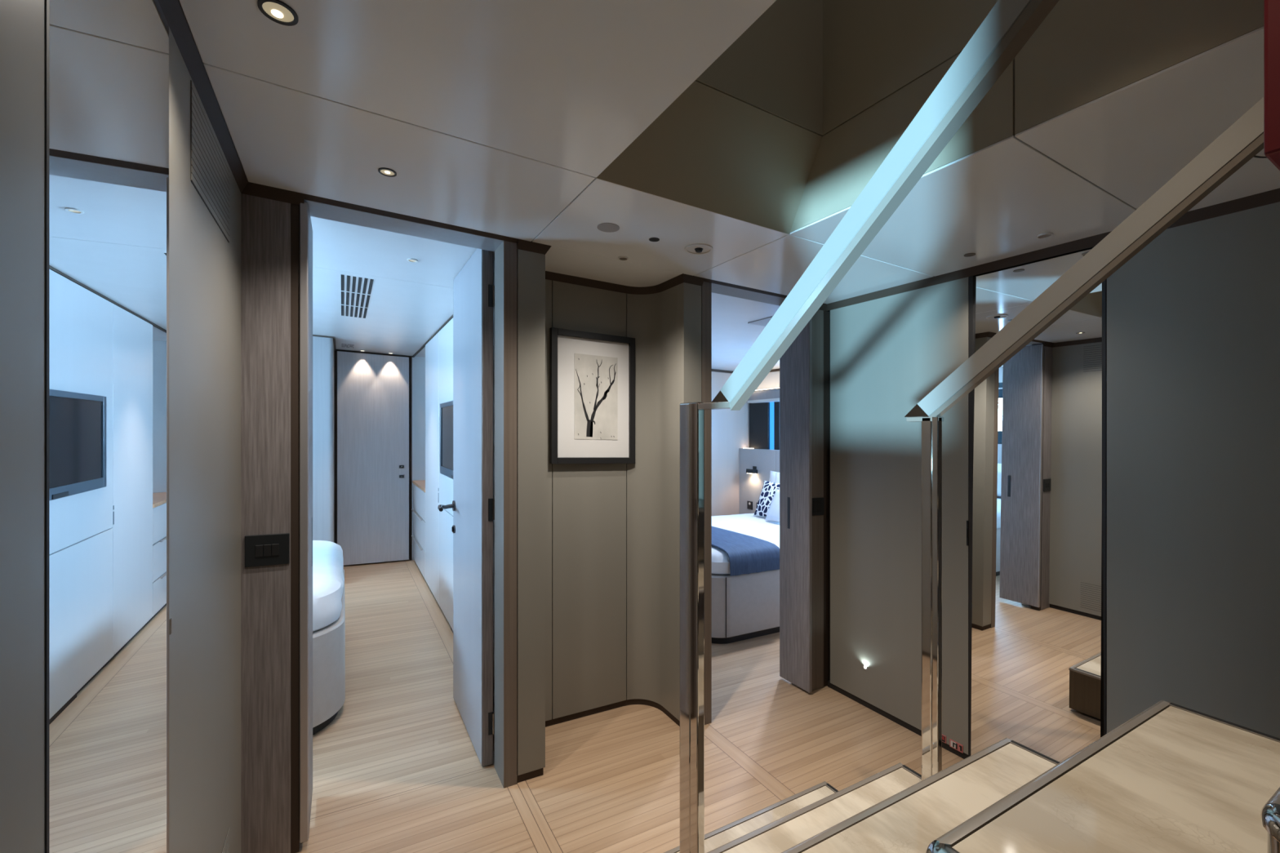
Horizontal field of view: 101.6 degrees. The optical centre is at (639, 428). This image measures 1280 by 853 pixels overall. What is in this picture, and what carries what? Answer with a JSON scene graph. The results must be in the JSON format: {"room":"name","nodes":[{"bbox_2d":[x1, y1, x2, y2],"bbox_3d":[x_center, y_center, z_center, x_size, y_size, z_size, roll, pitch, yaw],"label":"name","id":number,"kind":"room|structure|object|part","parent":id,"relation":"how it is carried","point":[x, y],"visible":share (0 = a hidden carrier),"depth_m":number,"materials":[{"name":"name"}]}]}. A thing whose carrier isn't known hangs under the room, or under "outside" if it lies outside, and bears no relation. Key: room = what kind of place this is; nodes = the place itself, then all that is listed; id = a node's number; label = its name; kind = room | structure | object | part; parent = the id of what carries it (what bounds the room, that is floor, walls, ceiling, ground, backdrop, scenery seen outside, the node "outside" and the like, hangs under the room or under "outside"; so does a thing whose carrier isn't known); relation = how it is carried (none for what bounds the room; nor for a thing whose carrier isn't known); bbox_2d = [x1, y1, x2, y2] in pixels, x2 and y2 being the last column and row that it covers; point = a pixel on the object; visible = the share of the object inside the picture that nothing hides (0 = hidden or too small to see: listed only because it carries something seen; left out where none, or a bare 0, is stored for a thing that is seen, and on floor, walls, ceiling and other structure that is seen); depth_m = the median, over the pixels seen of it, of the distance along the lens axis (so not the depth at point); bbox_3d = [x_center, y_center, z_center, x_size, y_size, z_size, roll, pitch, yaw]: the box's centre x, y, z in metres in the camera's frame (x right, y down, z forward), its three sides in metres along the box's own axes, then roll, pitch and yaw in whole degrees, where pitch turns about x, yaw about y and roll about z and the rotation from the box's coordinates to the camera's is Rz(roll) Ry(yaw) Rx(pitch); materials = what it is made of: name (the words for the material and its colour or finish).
{"room":"ship interior","nodes":[
{"label":"ship interior","id":0,"kind":"room"},
{"bbox_2d":[0,0,240,852],"bbox_3d":[-0.326,0.267,-0.021,0.050,2.171,3.687,0,0,-30],"label":"wall","id":1,"kind":"structure","parent":0,"point":[205,268],"depth_m":0.97,"materials":[{"name":"grey paint"}]},
{"bbox_2d":[44,0,168,852],"bbox_3d":[-0.741,0.318,0.728,0.031,2.068,0.444,0,0,-30],"label":"wall mirror","id":2,"kind":"object","parent":1,"relation":"attached to","point":[107,61],"visible":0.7,"depth_m":0.67,"materials":[{"name":"clear glass"}]},
{"bbox_2d":[169,617,171,635],"bbox_3d":[-0.843,0.356,0.937,0.002,0.028,0.010,0,0,-30],"label":"latch","id":3,"kind":"object","parent":1,"relation":"attached to","point":[171,618],"visible":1,"depth_m":0.93,"materials":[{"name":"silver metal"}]},
{"bbox_2d":[190,80,229,242],"bbox_3d":[-1.015,-0.606,1.239,0.003,0.205,0.409,0,0,-30],"label":"air vent","id":4,"kind":"object","parent":1,"relation":"in","point":[209,166],"visible":1,"depth_m":1.19,"materials":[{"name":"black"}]},
{"bbox_2d":[240,193,290,852],"bbox_3d":[-1.196,0.316,1.633,0.176,2.070,0.050,0,0,-30],"label":"wall","id":5,"kind":"structure","parent":0,"point":[265,223],"depth_m":1.62,"materials":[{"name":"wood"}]},
{"bbox_2d":[244,533,289,567],"bbox_3d":[-1.158,0.379,1.621,0.114,0.100,0.008,0,0,-30],"label":"light switch","id":6,"kind":"object","parent":5,"relation":"attached to","point":[260,550],"visible":1,"depth_m":1.62,"materials":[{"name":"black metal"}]},
{"bbox_2d":[290,203,299,852],"bbox_3d":[-1.114,0.311,1.688,0.022,2.090,0.056,0,0,-30],"label":"trim","id":7,"kind":"structure","parent":5,"relation":"attached to","point":[295,209],"depth_m":1.66,"materials":[{"name":"black wood"}]},
{"bbox_2d":[312,336,333,542],"bbox_3d":[-3.592,0.236,4.260,1.882,2.243,0.760,0,0,-30],"label":"wall","id":8,"kind":"structure","parent":0,"point":[322,347],"depth_m":4.36,"materials":[{"name":"white paint"}]},
{"bbox_2d":[333,350,425,559],"bbox_3d":[-2.424,0.281,5.459,1.400,2.229,0.080,0,0,-30],"label":"wall","id":9,"kind":"structure","parent":0,"point":[418,362],"depth_m":5.45,"materials":[{"name":"paint"}]},
{"bbox_2d":[337,351,408,565],"bbox_3d":[-2.672,0.306,5.245,0.643,2.112,0.046,0,0,-30],"label":"door","id":10,"kind":"structure","parent":9,"relation":"in","point":[373,389],"depth_m":5.23,"materials":[{"name":"grey wood"}]},
{"bbox_2d":[304,199,503,251],"bbox_3d":[-0.838,-0.779,1.892,0.650,0.129,0.143,0,0,-30],"label":"lintel","id":11,"kind":"object","parent":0,"point":[319,210],"visible":0.29,"depth_m":1.88,"materials":[{"name":"white paint"}]},
{"bbox_2d":[299,201,312,843],"bbox_3d":[-1.144,0.301,1.790,0.026,2.052,0.280,0,0,-30],"label":"door frame","id":12,"kind":"structure","parent":11,"relation":"attached to","point":[305,224],"depth_m":1.67,"materials":[{"name":"grey wood"}]},
{"bbox_2d":[310,216,517,357],"bbox_3d":[-2.256,-0.791,3.337,3.289,0.122,3.773,0,0,-30],"label":"ceiling","id":13,"kind":"structure","parent":0,"point":[409,302],"depth_m":2.77,"materials":[{"name":"paint"}]},
{"bbox_2d":[340,342,355,348],"bbox_3d":[-2.720,-0.765,4.861,0.117,0.005,0.300,0,0,-30],"label":"label","id":14,"kind":"object","parent":13,"relation":"attached to","point":[342,344],"visible":1,"depth_m":4.84,"materials":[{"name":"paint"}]},
{"bbox_2d":[341,274,373,318],"bbox_3d":[-1.701,-0.765,3.116,0.146,0.006,1.089,0,0,-30],"label":"ceiling vent","id":15,"kind":"object","parent":13,"relation":"in","point":[342,275],"visible":1,"depth_m":3.01,"materials":[{"name":"black metal"}]},
{"bbox_2d":[407,257,417,262],"bbox_3d":[-1.028,-0.758,2.359,0.046,0.006,0.046,0,0,-30],"label":"recessed light","id":16,"kind":"object","parent":13,"relation":"in","point":[410,260],"visible":1,"depth_m":2.36,"materials":[{"name":"white plastic"}]},
{"bbox_2d":[493,240,517,788],"bbox_3d":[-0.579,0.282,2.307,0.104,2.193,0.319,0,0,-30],"label":"door frame","id":17,"kind":"structure","parent":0,"point":[517,247],"depth_m":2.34,"materials":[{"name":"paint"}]},
{"bbox_2d":[312,315,453,357],"bbox_3d":[-2.597,-0.780,3.240,2.601,0.086,3.603,0,0,-30],"label":"trim","id":18,"kind":"structure","parent":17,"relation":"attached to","point":[451,317],"depth_m":4.88,"materials":[{"name":"black wood"}]},
{"bbox_2d":[437,248,493,766],"bbox_3d":[-0.807,0.308,2.358,0.139,2.120,0.634,0,0,-30],"label":"door","id":19,"kind":"structure","parent":17,"relation":"in","point":[472,505],"depth_m":2.21,"materials":[{"name":"grey wood"}]},
{"bbox_3d":[-0.953,0.388,2.554,0.065,0.052,0.153,0,0,14],"label":"lever handle","id":20,"kind":"part","parent":19,"relation":"part of","materials":[{"name":"grey metal"}]},
{"bbox_2d":[516,248,545,775],"bbox_3d":[-0.510,0.327,2.195,0.110,2.041,0.347,0,0,-30],"label":"wall pillar","id":21,"kind":"structure","parent":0,"point":[531,266],"depth_m":2.04,"materials":[{"name":"grey wood"}]},
{"bbox_2d":[545,279,626,720],"bbox_3d":[-0.308,0.336,2.493,0.536,2.052,0.030,0,0,-30],"label":"wall","id":22,"kind":"structure","parent":0,"point":[588,500],"depth_m":2.50,"materials":[{"name":"beige wood"}]},
{"bbox_2d":[550,327,635,464],"bbox_3d":[-0.220,-0.142,2.510,0.440,0.640,0.026,0,0,-30],"label":"framed picture","id":23,"kind":"object","parent":22,"relation":"attached to","point":[593,375],"visible":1,"depth_m":2.50,"materials":[{"name":"black"}]},
{"bbox_2d":[574,353,617,439],"bbox_3d":[-0.210,-0.147,2.516,0.228,0.411,0.002,0,0,-30],"label":"print","id":24,"kind":"object","parent":23,"relation":"attached to","point":[596,375],"depth_m":2.52,"materials":[{"name":"paper"}]},
{"bbox_2d":[297,559,963,852],"bbox_3d":[-0.144,1.415,2.422,6.650,0.236,7.850,0,0,-30],"label":"floor","id":25,"kind":"structure","parent":0,"point":[397,768],"depth_m":2.22,"materials":[{"name":"brown wood"}]},
{"bbox_2d":[312,568,345,735],"bbox_3d":[-2.514,1.107,2.454,1.958,0.504,1.485,0,0,-30],"label":"bed","id":26,"kind":"object","parent":25,"relation":"on","point":[328,642],"visible":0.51,"depth_m":2.34,"materials":[{"name":"leather"}]},
{"bbox_2d":[312,540,344,631],"bbox_3d":[-2.513,0.791,2.455,1.951,0.234,1.481,0,0,-30],"label":"duvet","id":27,"kind":"object","parent":26,"relation":"on","point":[328,580],"visible":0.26,"depth_m":2.51,"materials":[{"name":"white fabric"}]},
{"bbox_2d":[411,480,425,579],"bbox_3d":[-1.929,0.968,5.153,0.521,0.846,0.940,0,0,-30],"label":"dresser","id":28,"kind":"object","parent":25,"relation":"on","point":[419,486],"visible":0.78,"depth_m":4.99,"materials":[{"name":"white wood"}]},
{"bbox_3d":[-2.162,1.109,5.060,0.023,0.010,0.733,0,0,-30],"label":"handle","id":29,"kind":"part","parent":28,"relation":"part of","materials":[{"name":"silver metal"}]},
{"bbox_3d":[-2.118,1.230,5.019,0.018,0.235,0.888,0,0,-30],"label":"drawer","id":30,"kind":"part","parent":28,"relation":"part of","materials":[{"name":"paint"}]},
{"bbox_3d":[-2.118,0.973,5.019,0.018,0.260,0.888,0,0,-30],"label":"drawer","id":31,"kind":"part","parent":28,"relation":"part of","materials":[{"name":"paint"}]},
{"bbox_3d":[-2.118,0.704,5.019,0.018,0.258,0.888,0,0,-30],"label":"drawer","id":32,"kind":"part","parent":28,"relation":"part of","materials":[{"name":"paint"}]},
{"bbox_2d":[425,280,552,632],"bbox_3d":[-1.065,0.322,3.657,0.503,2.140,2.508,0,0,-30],"label":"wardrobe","id":33,"kind":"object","parent":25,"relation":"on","point":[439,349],"visible":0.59,"depth_m":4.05,"materials":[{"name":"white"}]},
{"bbox_3d":[-1.709,0.306,4.303,0.018,2.083,0.744,0,0,-30],"label":"door","id":34,"kind":"part","parent":33,"relation":"part of","materials":[{"name":"paint"}]},
{"bbox_3d":[-1.088,-0.075,3.214,0.018,1.320,1.757,0,0,-30],"label":"panel","id":35,"kind":"part","parent":33,"relation":"part of","materials":[{"name":"paint"}]},
{"bbox_3d":[-1.299,0.969,3.583,0.018,0.757,0.906,0,0,-30],"label":"door","id":36,"kind":"part","parent":33,"relation":"part of","materials":[{"name":"paint"}]},
{"bbox_2d":[440,400,453,479],"bbox_3d":[-1.243,0.077,3.447,0.020,0.510,0.900,0,0,-30],"label":"television","id":37,"kind":"object","parent":33,"relation":"attached to","point":[446,408],"visible":0.51,"depth_m":3.61,"materials":[{"name":"grey"}]},
{"bbox_2d":[516,768,543,782],"bbox_3d":[-0.508,1.361,2.183,0.107,0.035,0.311,0,0,-30],"label":"baseboard","id":38,"kind":"structure","parent":25,"relation":"on","point":[534,774],"depth_m":2.05,"materials":[{"name":"black wood"}]},
{"bbox_2d":[545,698,679,727],"bbox_3d":[-0.172,1.373,2.512,0.770,0.051,0.259,0,0,-4],"label":"baseboard","id":39,"kind":"structure","parent":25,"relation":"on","point":[635,701],"depth_m":2.54,"materials":[{"name":"brown metal"}]},
{"bbox_2d":[711,569,779,644],"bbox_3d":[0.939,1.218,4.434,1.935,0.503,1.429,0,0,-30],"label":"bed","id":40,"kind":"object","parent":25,"relation":"on","point":[744,606],"visible":0.27,"depth_m":3.48,"materials":[{"name":"leather"}]},
{"bbox_2d":[711,513,779,574],"bbox_3d":[0.938,0.916,4.433,1.931,0.206,1.426,0,0,-30],"label":"duvet","id":41,"kind":"object","parent":40,"relation":"on","point":[748,524],"visible":0.19,"depth_m":4.29,"materials":[{"name":"white fabric"}]},
{"bbox_2d":[711,526,779,576],"bbox_3d":[0.429,0.885,4.141,0.471,0.184,1.467,0,0,-30],"label":"throw","id":42,"kind":"object","parent":41,"relation":"on","point":[747,554],"visible":0.5,"depth_m":3.56,"materials":[{"name":"blue fabric"}]},
{"bbox_2d":[753,480,779,516],"bbox_3d":[1.263,0.671,4.836,0.190,0.325,0.448,0,0,-30],"label":"pillow","id":43,"kind":"object","parent":41,"relation":"on","point":[769,488],"visible":0.51,"depth_m":4.88,"materials":[{"name":"multicoloured fabric"}]},
{"bbox_2d":[764,488,779,522],"bbox_3d":[1.261,0.692,4.584,0.166,0.276,0.346,0,0,-30],"label":"pillow","id":44,"kind":"object","parent":41,"relation":"on","point":[773,513],"visible":0.31,"depth_m":4.62,"materials":[{"name":"white fabric"}]},
{"bbox_2d":[768,471,779,482],"bbox_3d":[1.451,0.644,5.169,0.186,0.398,0.580,0,0,-30],"label":"pillow","id":45,"kind":"object","parent":41,"relation":"on","point":[772,474],"visible":0.05,"depth_m":5.35,"materials":[{"name":"white fabric"}]},
{"bbox_2d":[774,472,779,483],"bbox_3d":[1.431,0.639,4.881,0.186,0.398,0.580,0,0,-30],"label":"pillow","id":46,"kind":"object","parent":41,"relation":"on","point":[777,475],"visible":0.03,"depth_m":5.07,"materials":[{"name":"white fabric"}]},
{"bbox_2d":[664,700,1279,852],"bbox_3d":[0.905,0.410,0.443,0.811,1.953,2.562,0,0,-30],"label":"staircase","id":47,"kind":"structure","parent":25,"relation":"on","point":[1171,778],"depth_m":0.84,"materials":[{"name":"brown wood"}]},
{"bbox_2d":[679,0,1058,852],"bbox_3d":[0.555,-0.265,0.352,0.036,2.428,1.864,0,0,-30],"label":"handrail","id":48,"kind":"object","parent":47,"relation":"on","point":[1008,26],"visible":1,"depth_m":0.83,"materials":[{"name":"grey metal"}]},
{"bbox_3d":[0.105,0.447,1.137,0.020,1.003,0.043,0,0,-30],"label":"post","id":49,"kind":"part","parent":48,"relation":"part of","materials":[{"name":"silver metal"}]},
{"bbox_3d":[0.150,-0.045,1.064,0.026,0.013,0.131,0,0,-30],"label":"arm","id":50,"kind":"part","parent":48,"relation":"part of","materials":[{"name":"silver"}]},
{"bbox_3d":[0.593,-0.763,0.288,0.026,1.432,1.714,0,0,-30],"label":"rail","id":51,"kind":"part","parent":48,"relation":"part of","materials":[{"name":"grey"}]},
{"bbox_2d":[904,97,1263,781],"bbox_3d":[0.918,0.186,1.159,0.036,1.565,0.695,0,0,-30],"label":"handrail","id":52,"kind":"object","parent":47,"relation":"on","point":[1243,140],"visible":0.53,"depth_m":1.22,"materials":[{"name":"grey"}]},
{"bbox_3d":[0.773,-0.024,1.416,0.026,0.013,0.090,0,0,-30],"label":"arm","id":53,"kind":"part","parent":52,"relation":"part of","materials":[{"name":"silver metal"}]},
{"bbox_3d":[0.776,0.469,1.404,0.020,0.999,0.030,0,0,-30],"label":"post","id":54,"kind":"part","parent":52,"relation":"part of","materials":[{"name":"silver metal"}]},
{"bbox_3d":[0.929,-0.314,1.143,0.026,0.565,0.657,0,0,-30],"label":"rail","id":55,"kind":"part","parent":52,"relation":"part of","materials":[{"name":"grey"}]},
{"bbox_2d":[626,285,676,718],"bbox_3d":[0.075,0.346,2.577,0.323,2.042,0.096,0,0,34],"label":"wall","id":56,"kind":"structure","parent":0,"point":[651,318],"depth_m":2.60,"materials":[{"name":"beige wood"}]},
{"bbox_2d":[701,281,711,724],"bbox_3d":[0.280,0.354,2.529,0.056,2.096,0.144,0,0,-30],"label":"door frame","id":57,"kind":"structure","parent":56,"relation":"attached to","point":[706,288],"depth_m":2.47,"materials":[{"name":"brown wood"}]},
{"bbox_2d":[595,0,822,234],"bbox_3d":[0.237,-1.412,1.646,0.768,1.421,0.181,0,0,-30],"label":"wall","id":58,"kind":"structure","parent":0,"point":[710,149],"depth_m":1.65,"materials":[{"name":"grey paint"}]},
{"bbox_2d":[178,0,1279,371],"bbox_3d":[0.949,-0.702,2.263,4.388,0.109,6.390,0,0,-30],"label":"ceiling","id":59,"kind":"structure","parent":0,"point":[496,117],"depth_m":1.30,"materials":[{"name":"paint"}]},
{"bbox_2d":[257,0,298,26],"bbox_3d":[-0.644,-0.742,0.930,0.060,0.006,0.060,0,0,-30],"label":"recessed light","id":60,"kind":"object","parent":59,"relation":"in","point":[277,11],"visible":1,"depth_m":0.93,"materials":[{"name":"black metal"}]},
{"bbox_3d":[-0.649,-0.742,0.934,0.018,0.002,0.018,0,0,-2],"label":"bulb","id":61,"kind":"part","parent":60,"relation":"part of","materials":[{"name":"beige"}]},
{"bbox_2d":[377,167,396,177],"bbox_3d":[-0.727,-0.736,1.501,0.048,0.005,0.048,0,0,-30],"label":"recessed light","id":62,"kind":"object","parent":59,"relation":"in","point":[385,171],"visible":1,"depth_m":1.50,"materials":[{"name":"black metal"}]},
{"bbox_2d":[596,222,619,232],"bbox_3d":[-0.113,-0.716,1.865,0.080,0.004,0.080,0,0,-30],"label":"speaker cover","id":63,"kind":"object","parent":59,"relation":"attached to","point":[605,227],"visible":1,"depth_m":1.86,"materials":[{"name":"grey plastic"}]},
{"bbox_2d":[617,256,627,260],"bbox_3d":[-0.070,-0.710,2.182,0.042,0.007,0.042,0,0,-30],"label":"recessed light","id":64,"kind":"object","parent":59,"relation":"in","point":[620,258],"visible":1,"depth_m":2.18,"materials":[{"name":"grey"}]},
{"bbox_2d":[648,237,659,241],"bbox_3d":[0.054,-0.711,1.968,0.040,0.003,0.040,0,0,-30],"label":"recessed light","id":65,"kind":"object","parent":59,"relation":"in","point":[651,239],"visible":1,"depth_m":1.97,"materials":[{"name":"black metal"}]},
{"bbox_2d":[684,243,712,254],"bbox_3d":[0.232,-0.702,2.054,0.110,0.015,0.110,0,0,-30],"label":"sprinkler","id":66,"kind":"object","parent":59,"relation":"attached to","point":[697,248],"visible":1,"depth_m":2.05,"materials":[{"name":"white plastic"}]},
{"bbox_2d":[747,315,773,326],"bbox_3d":[1.027,-0.689,3.375,0.470,0.019,0.445,0,0,-30],"label":"ceiling vent","id":67,"kind":"object","parent":59,"relation":"in","point":[763,322],"visible":0.21,"depth_m":3.40,"materials":[{"name":"grey metal"}]},
{"bbox_2d":[964,253,975,257],"bbox_3d":[1.294,-0.680,2.047,0.040,0.003,0.040,0,0,-30],"label":"recessed light","id":68,"kind":"object","parent":59,"relation":"in","point":[967,255],"visible":1,"depth_m":2.05,"materials":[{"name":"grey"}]},
{"bbox_2d":[1036,232,1053,239],"bbox_3d":[1.426,-0.678,1.839,0.046,0.007,0.046,0,0,-30],"label":"recessed light","id":69,"kind":"object","parent":59,"relation":"in","point":[1045,235],"visible":1,"depth_m":1.84,"materials":[{"name":"grey metal"}]},
{"bbox_2d":[1253,148,1266,158],"bbox_3d":[1.567,-0.684,1.228,0.176,0.009,0.176,0,0,-30],"label":"speaker cover","id":70,"kind":"object","parent":59,"relation":"attached to","point":[1260,154],"visible":0.19,"depth_m":1.31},
{"bbox_2d":[711,371,748,515],"bbox_3d":[0.126,0.344,5.500,2.830,2.269,0.050,0,0,-30],"label":"wall","id":71,"kind":"structure","parent":0,"point":[730,428],"depth_m":5.95,"materials":[{"name":"white paint"}]},
{"bbox_2d":[711,368,779,373],"bbox_3d":[0.738,-0.673,4.347,2.690,0.102,2.560,0,0,-30],"label":"trim","id":72,"kind":"structure","parent":71,"relation":"attached to","point":[713,370],"depth_m":5.88,"materials":[{"name":"black wood"}]},
{"bbox_2d":[711,283,785,306],"bbox_3d":[0.597,-0.737,2.711,0.676,0.122,0.143,0,0,-30],"label":"lintel","id":73,"kind":"object","parent":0,"point":[716,288],"visible":0.14,"depth_m":2.69,"materials":[{"name":"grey wood"}]},
{"bbox_2d":[676,282,823,721],"bbox_3d":[0.589,0.375,2.657,0.927,2.093,0.060,0,0,-30],"label":"wall","id":74,"kind":"structure","parent":0,"point":[818,318],"depth_m":2.82,"materials":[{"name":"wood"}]},
{"bbox_2d":[703,278,787,297],"bbox_3d":[0.596,-0.696,2.615,0.689,0.047,0.020,0,0,-30],"label":"trim","id":75,"kind":"structure","parent":74,"relation":"attached to","point":[707,280],"depth_m":2.57,"materials":[{"name":"black wood"}]},
{"bbox_2d":[779,317,812,693],"bbox_3d":[0.852,0.369,2.865,0.022,2.074,0.218,0,0,-30],"label":"door","id":76,"kind":"structure","parent":74,"relation":"in","point":[796,363],"depth_m":2.84,"materials":[{"name":"grey wood"}]},
{"bbox_2d":[812,497,823,515],"bbox_3d":[0.962,0.427,2.831,0.104,0.098,0.008,0,0,-30],"label":"light switch","id":77,"kind":"object","parent":74,"relation":"attached to","point":[817,503],"visible":0.8,"depth_m":2.83,"materials":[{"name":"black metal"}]},
{"bbox_2d":[823,311,829,686],"bbox_3d":[1.016,0.390,2.898,0.053,2.071,0.044,0,0,-30],"label":"trim","id":78,"kind":"structure","parent":74,"relation":"attached to","point":[826,314],"depth_m":2.88,"materials":[{"name":"black wood"}]},
{"bbox_2d":[756,371,779,389],"bbox_3d":[1.928,0.381,5.026,0.050,2.191,2.560,0,0,-30],"label":"wall","id":79,"kind":"structure","parent":0,"point":[771,380],"depth_m":5.80,"materials":[{"name":"paint"}]},
{"bbox_2d":[739,448,779,514],"bbox_3d":[1.842,0.854,4.982,0.138,1.236,2.549,0,0,-30],"label":"headboard","id":80,"kind":"object","parent":79,"relation":"attached to","point":[751,486],"visible":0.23,"depth_m":5.84,"materials":[{"name":"fabric"}]},
{"bbox_2d":[746,501,752,509],"bbox_3d":[1.239,0.871,5.888,0.011,0.090,0.085,0,0,-30],"label":"socket","id":81,"kind":"object","parent":80,"relation":"attached to","point":[749,504],"visible":1,"depth_m":5.88,"materials":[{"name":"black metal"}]},
{"bbox_2d":[746,466,757,474],"bbox_3d":[1.249,0.467,5.807,0.075,0.082,0.130,0,0,-30],"label":"reading lamp","id":82,"kind":"object","parent":80,"relation":"attached to","point":[754,471],"visible":1,"depth_m":5.78,"materials":[{"name":"black metal"}]},
{"bbox_3d":[1.244,0.479,5.804,0.062,0.047,0.130,0,0,-30],"label":"lamp shade","id":83,"kind":"part","parent":82,"relation":"part of","materials":[{"name":"black metal"}]},
{"bbox_2d":[746,388,779,403],"bbox_3d":[1.700,-0.355,5.184,0.184,0.136,1.900,0,0,-30],"label":"pelmet","id":84,"kind":"object","parent":79,"relation":"attached to","point":[772,395],"visible":0.23,"depth_m":5.73,"materials":[{"name":"white wood"}]},
{"bbox_2d":[755,387,779,391],"bbox_3d":[1.656,-0.424,5.291,0.080,0.009,1.550,0,0,-30],"label":"strip light","id":85,"kind":"object","parent":84,"relation":"attached to","point":[774,388],"visible":0.02,"depth_m":5.70,"materials":[{"name":"beige plastic"}]},
{"bbox_2d":[748,401,779,449],"bbox_3d":[1.766,-0.039,5.279,0.040,0.571,1.920,0,0,-30],"label":"window","id":86,"kind":"structure","parent":79,"relation":"in","point":[763,417],"depth_m":5.88,"materials":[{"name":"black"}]},
{"bbox_2d":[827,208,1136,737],"bbox_3d":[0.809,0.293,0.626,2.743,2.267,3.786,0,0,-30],"label":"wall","id":87,"kind":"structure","parent":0,"point":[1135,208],"depth_m":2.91,"materials":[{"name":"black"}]},
{"bbox_2d":[158,0,304,204],"bbox_3d":[-0.233,-0.740,0.032,0.162,0.056,3.686,0,0,-30],"label":"trim","id":88,"kind":"structure","parent":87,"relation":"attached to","point":[172,10],"depth_m":1.18,"materials":[{"name":"black wood"}]},
{"bbox_2d":[303,193,518,243],"bbox_3d":[-0.770,-0.739,1.835,0.693,0.049,0.020,0,0,-30],"label":"trim","id":89,"kind":"structure","parent":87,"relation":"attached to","point":[307,197],"depth_m":1.81,"materials":[{"name":"brown wood"}]},
{"bbox_2d":[517,239,704,294],"bbox_3d":[-0.165,-0.706,2.363,0.882,0.077,0.337,0,0,-30],"label":"trim","id":90,"kind":"structure","parent":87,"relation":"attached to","point":[524,245],"depth_m":2.46,"materials":[{"name":"black wood"}]},
{"bbox_2d":[818,187,1279,311],"bbox_3d":[1.872,-0.672,1.233,0.157,0.056,3.686,0,0,-30],"label":"trim","id":91,"kind":"structure","parent":87,"relation":"attached to","point":[1273,196],"depth_m":1.97,"materials":[{"name":"black wood"}]},
{"bbox_2d":[790,0,1263,232],"bbox_3d":[1.328,-1.404,0.540,0.030,1.394,3.123,0,0,-30],"label":"wall","id":92,"kind":"structure","parent":0,"point":[1083,51],"depth_m":1.36,"materials":[{"name":"grey paint"}]},
{"bbox_2d":[830,201,1279,755],"bbox_3d":[1.963,0.374,1.271,0.040,2.039,3.662,0,0,-30],"label":"wall","id":93,"kind":"structure","parent":0,"point":[1193,316],"depth_m":1.73,"materials":[{"name":"grey paint"}]},
{"bbox_2d":[862,664,867,670],"bbox_3d":[1.148,1.219,2.659,0.003,0.028,0.028,0,0,-30],"label":"footlight","id":94,"kind":"object","parent":93,"relation":"attached to","point":[864,666],"visible":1,"depth_m":2.66,"materials":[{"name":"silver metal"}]},
{"bbox_2d":[827,680,968,759],"bbox_3d":[1.956,1.409,1.281,0.022,0.033,3.686,0,0,-30],"label":"baseboard","id":95,"kind":"structure","parent":93,"relation":"attached to","point":[945,746],"depth_m":2.56,"materials":[{"name":"black"}]},
{"bbox_2d":[942,734,946,743],"bbox_3d":[1.343,1.376,2.313,0.005,0.032,0.028,0,0,-30],"label":"sign","id":96,"kind":"object","parent":93,"relation":"attached to","point":[944,737],"visible":0.59,"depth_m":2.31,"materials":[{"name":"red"}]},
{"bbox_2d":[949,738,963,753],"bbox_3d":[1.371,1.379,2.263,0.005,0.034,0.056,0,0,-30],"label":"sign","id":97,"kind":"object","parent":93,"relation":"attached to","point":[953,744],"visible":1,"depth_m":2.26,"materials":[{"name":"red"}]},
{"bbox_2d":[966,520,968,546],"bbox_3d":[1.395,0.448,2.223,0.010,0.107,0.007,0,0,-30],"label":"latch","id":98,"kind":"object","parent":93,"relation":"attached to","point":[967,522],"visible":1,"depth_m":2.22,"materials":[{"name":"black metal"}]},
{"bbox_2d":[968,248,1106,762],"bbox_3d":[1.518,0.391,2.024,0.047,2.067,0.459,0,0,-30],"label":"wall mirror","id":99,"kind":"object","parent":93,"relation":"attached to","point":[1037,424],"visible":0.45,"depth_m":2.00,"materials":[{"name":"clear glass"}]},
{"bbox_3d":[0.977,-1.416,0.339,0.818,1.416,3.180,0,0,-30],"label":"wall","id":100,"kind":"structure","parent":0,"visible":0},
{"bbox_2d":[1263,0,1279,170],"bbox_3d":[1.062,-1.219,0.478,0.350,1.788,0.578,0,0,-30],"label":"box","id":101,"kind":"object","parent":100,"relation":"attached to","point":[1271,7],"visible":1,"depth_m":0.64,"materials":[{"name":"red"}]}
]}

